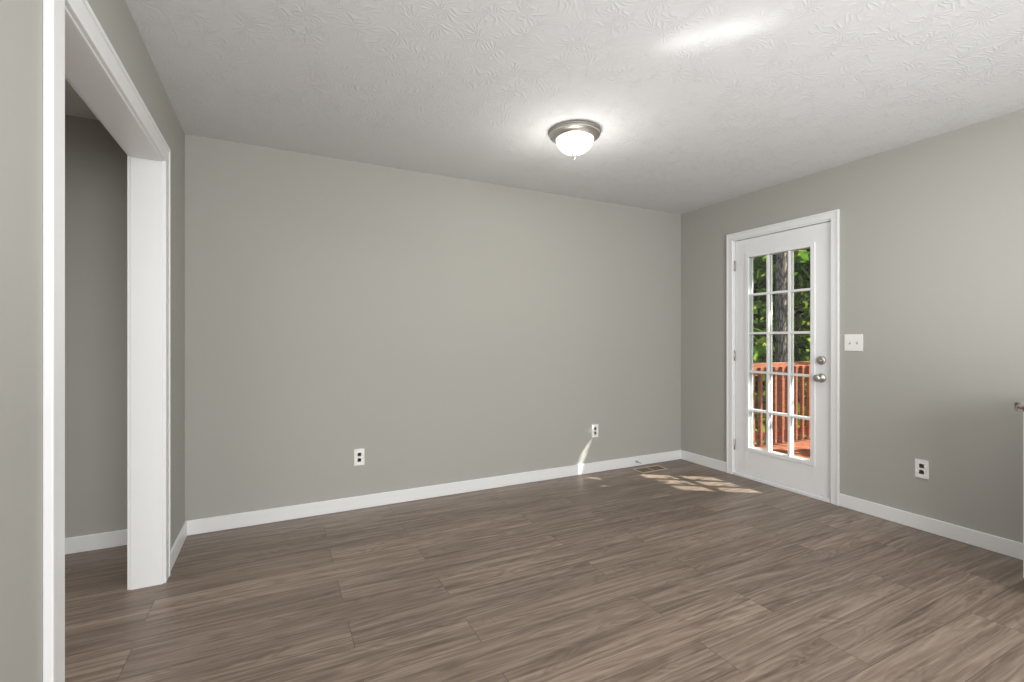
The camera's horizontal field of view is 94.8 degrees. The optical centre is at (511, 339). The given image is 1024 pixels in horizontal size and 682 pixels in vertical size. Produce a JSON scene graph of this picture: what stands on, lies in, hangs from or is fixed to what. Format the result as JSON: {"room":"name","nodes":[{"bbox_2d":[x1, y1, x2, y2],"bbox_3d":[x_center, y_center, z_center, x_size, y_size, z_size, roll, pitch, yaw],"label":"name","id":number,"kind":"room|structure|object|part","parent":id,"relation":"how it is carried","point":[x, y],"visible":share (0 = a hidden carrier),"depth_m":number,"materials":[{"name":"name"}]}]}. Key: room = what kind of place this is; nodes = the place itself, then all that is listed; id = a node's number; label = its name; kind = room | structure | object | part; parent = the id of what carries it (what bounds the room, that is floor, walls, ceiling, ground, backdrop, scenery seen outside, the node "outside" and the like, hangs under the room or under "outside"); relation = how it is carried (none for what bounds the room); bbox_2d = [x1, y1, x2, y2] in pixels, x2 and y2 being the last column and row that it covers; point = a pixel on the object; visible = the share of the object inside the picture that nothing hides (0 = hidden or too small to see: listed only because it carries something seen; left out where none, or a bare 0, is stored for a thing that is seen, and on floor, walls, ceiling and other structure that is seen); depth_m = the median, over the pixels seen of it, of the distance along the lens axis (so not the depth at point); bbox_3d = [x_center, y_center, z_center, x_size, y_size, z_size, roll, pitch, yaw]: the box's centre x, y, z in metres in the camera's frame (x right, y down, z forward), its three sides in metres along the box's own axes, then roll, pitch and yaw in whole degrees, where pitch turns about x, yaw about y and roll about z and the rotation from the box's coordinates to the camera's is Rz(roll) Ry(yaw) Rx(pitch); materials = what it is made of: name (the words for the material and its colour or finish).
{"room":"empty living room","nodes":[
{"label":"empty living room","id":0,"kind":"room"},
{"bbox_2d":[0,0,184,681],"bbox_3d":[-0.465,-0.027,-0.316,0.120,2.440,7.050,0,0,-27],"label":"wall","id":1,"kind":"structure","parent":0,"point":[21,340],"depth_m":1.06,"materials":[{"name":"grey paint"}]},
{"bbox_2d":[43,0,170,681],"bbox_3d":[-1.483,0.117,1.718,0.160,2.151,1.402,0,0,-27],"label":"door frame","id":2,"kind":"structure","parent":1,"relation":"attached to","point":[81,57],"depth_m":1.88,"materials":[{"name":"white wood"}]},
{"bbox_2d":[171,520,188,569],"bbox_3d":[-1.852,1.148,2.604,0.014,0.090,0.525,0,0,-27],"label":"baseboard","id":3,"kind":"structure","parent":1,"relation":"attached to","point":[184,532],"depth_m":2.63,"materials":[{"name":"white wood"}]},
{"bbox_2d":[65,115,680,537],"bbox_3d":[-1.794,-0.027,3.044,8.011,2.440,0.150,0,0,-27],"label":"wall","id":4,"kind":"structure","parent":0,"point":[407,329],"depth_m":3.33,"materials":[{"name":"grey paint"}]},
{"bbox_2d":[65,529,126,554],"bbox_3d":[-3.635,1.148,2.028,3.450,0.090,0.018,0,0,-27],"label":"baseboard","id":5,"kind":"structure","parent":4,"relation":"attached to","point":[77,544],"depth_m":2.66,"materials":[{"name":"white wood"}]},
{"bbox_2d":[354,448,364,465],"bbox_3d":[-1.075,0.830,3.315,0.070,0.115,0.009,0,0,-27],"label":"electrical outlet","id":6,"kind":"object","parent":4,"relation":"attached to","point":[359,456],"visible":1,"depth_m":3.31,"materials":[{"name":"white plastic"}]},
{"bbox_2d":[189,450,680,534],"bbox_3d":[-0.147,1.148,3.775,4.111,0.090,0.018,0,0,-27],"label":"baseboard","id":7,"kind":"structure","parent":4,"relation":"attached to","point":[231,521],"depth_m":3.45,"materials":[{"name":"white wood"}]},
{"bbox_2d":[592,424,597,436],"bbox_3d":[0.746,0.821,4.227,0.070,0.115,0.009,0,0,-27],"label":"electrical outlet","id":8,"kind":"object","parent":4,"relation":"attached to","point":[594,430],"visible":1,"depth_m":4.22,"materials":[{"name":"white plastic"}]},
{"bbox_2d":[65,459,1023,681],"bbox_3d":[-0.182,1.253,-0.175,8.011,0.120,7.350,0,0,-27],"label":"floor","id":9,"kind":"structure","parent":0,"point":[680,570],"depth_m":2.18,"materials":[{"name":"laminate"}]},
{"bbox_2d":[632,465,667,473],"bbox_3d":[1.266,1.190,4.313,0.310,0.006,0.145,0,0,-27],"label":"floor vent","id":10,"kind":"object","parent":9,"relation":"in","point":[648,469],"visible":1,"depth_m":4.30,"materials":[{"name":"beige metal"}]},
{"bbox_2d":[1014,409,1023,577],"bbox_3d":[2.732,0.761,1.967,0.577,0.864,0.691,0,0,-27],"label":"base cabinet","id":11,"kind":"object","parent":9,"relation":"on","point":[1014,409],"depth_m":2.16,"materials":[{"name":"white"}]},
{"bbox_2d":[1014,401,1023,408],"bbox_3d":[3.125,0.309,1.174,0.583,0.040,2.502,0,0,-27],"label":"countertop","id":12,"kind":"structure","parent":11,"relation":"on","point":[1017,405],"depth_m":2.15,"materials":[{"name":"beige stone"}]},
{"bbox_2d":[65,0,1023,213],"bbox_3d":[-0.182,-1.307,-0.175,8.011,0.120,7.350,0,0,-27],"label":"ceiling","id":13,"kind":"structure","parent":0,"point":[685,106],"depth_m":2.29,"materials":[{"name":"white paint"}]},
{"bbox_2d":[549,120,600,159],"bbox_3d":[0.377,-1.163,2.828,0.306,0.167,0.306,0,0,-27],"label":"ceiling light","id":14,"kind":"object","parent":13,"relation":"attached to","point":[574,138],"visible":1,"depth_m":2.74,"materials":[{"name":"white glass"}]},
{"bbox_3d":[0.377,-1.156,2.828,0.226,0.086,0.226,0,0,-27],"label":"glass","id":15,"kind":"part","parent":14,"relation":"part of","materials":[{"name":"white glass"}]},
{"bbox_2d":[681,109,1023,542],"bbox_3d":[3.332,-0.027,1.584,0.150,2.440,7.050,0,0,-27],"label":"wall","id":16,"kind":"structure","parent":0,"point":[932,271],"depth_m":2.97,"materials":[{"name":"grey paint"}]},
{"bbox_2d":[681,450,725,471],"bbox_3d":[1.809,1.148,4.442,0.014,0.090,0.516,0,0,-27],"label":"baseboard","id":17,"kind":"structure","parent":16,"relation":"attached to","point":[688,456],"depth_m":4.43,"materials":[{"name":"white wood"}]},
{"bbox_2d":[734,221,830,496],"bbox_3d":[2.168,0.148,3.813,0.069,2.020,0.813,0,0,-27],"label":"patio door","id":18,"kind":"structure","parent":16,"relation":"in","point":[812,474],"depth_m":3.73,"materials":[{"name":"white wood"}]},
{"bbox_3d":[1.964,0.141,4.158,0.014,1.661,0.014,0,0,-27],"label":"patio door hinges","id":19,"kind":"part","parent":18,"relation":"part of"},
{"bbox_2d":[749,248,825,459],"bbox_3d":[2.162,0.113,3.739,0.108,1.662,0.688,0,0,-27],"label":"door glass","id":20,"kind":"object","parent":18,"relation":"attached to","point":[821,377],"depth_m":3.79,"materials":[{"name":"clear glass"}]},
{"bbox_3d":[2.292,0.224,3.478,0.108,0.197,0.106,0,0,-27],"label":"knob","id":21,"kind":"part","parent":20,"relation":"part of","materials":[{"name":"silver metal"}]},
{"bbox_2d":[726,209,839,505],"bbox_3d":[2.217,0.131,3.833,0.211,2.125,0.937,0,0,-27],"label":"door frame","id":22,"kind":"structure","parent":16,"relation":"attached to","point":[833,216],"depth_m":3.61,"materials":[{"name":"white wood"}]},
{"bbox_2d":[844,334,862,350],"bbox_3d":[2.384,0.023,3.291,0.018,0.116,0.116,0,0,-27],"label":"double light switch","id":23,"kind":"object","parent":16,"relation":"attached to","point":[853,342],"visible":1,"depth_m":3.29,"materials":[{"name":"white plastic"}]},
{"bbox_2d":[915,458,928,479],"bbox_3d":[2.563,0.811,2.945,0.009,0.115,0.070,0,0,-27],"label":"outlet","id":24,"kind":"object","parent":16,"relation":"attached to","point":[921,468],"visible":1,"depth_m":2.94,"materials":[{"name":"white plastic"}]},
{"bbox_2d":[839,493,1022,559],"bbox_3d":[3.591,1.148,0.884,0.014,0.090,5.567,0,0,-27],"label":"baseboard","id":25,"kind":"structure","parent":16,"relation":"attached to","point":[983,540],"depth_m":2.87,"materials":[{"name":"white wood"}]},
{"label":"outside","id":26,"kind":"structure","parent":0,"visible":0},
{"bbox_2d":[755,395,805,427],"bbox_3d":[21.578,3.727,27.577,55.727,2.352,90.000,0,0,-27],"label":"ground","id":27,"kind":"structure","parent":26,"point":[756,403],"depth_m":23.64,"materials":[{"name":"green plant"}]},
{"bbox_2d":[775,253,800,414],"bbox_3d":[11.950,-7.533,11.295,13.764,22.554,21.698,0,0,-27],"label":"trunks","id":28,"kind":"object","parent":27,"relation":"on","point":[778,309],"depth_m":12.97,"materials":[{"name":"plant"}]},
{"bbox_2d":[753,248,809,443],"bbox_3d":[8.784,-4.094,19.378,22.679,17.916,20.652,0,0,-27],"label":"foliage","id":29,"kind":"object","parent":28,"relation":"attached to","point":[801,267],"depth_m":14.94,"materials":[{"name":"green plant"}]},
{"bbox_2d":[753,256,809,394],"bbox_3d":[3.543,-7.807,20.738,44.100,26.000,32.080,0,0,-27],"label":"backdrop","id":30,"kind":"structure","parent":26,"point":[808,316],"depth_m":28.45,"materials":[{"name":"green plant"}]},
{"bbox_2d":[755,437,809,458],"bbox_3d":[4.475,2.008,3.045,3.177,1.570,5.840,0,0,-27],"label":"deck","id":31,"kind":"object","parent":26,"point":[784,446],"depth_m":5.32,"materials":[{"name":"brown wood"}]},
{"bbox_2d":[753,361,809,446],"bbox_3d":[3.141,0.851,5.548,3.030,1.142,0.207,0,0,-27],"label":"deck railing","id":32,"kind":"object","parent":31,"relation":"on","point":[777,426],"depth_m":5.40,"materials":[{"name":"brown wood"}]}
]}

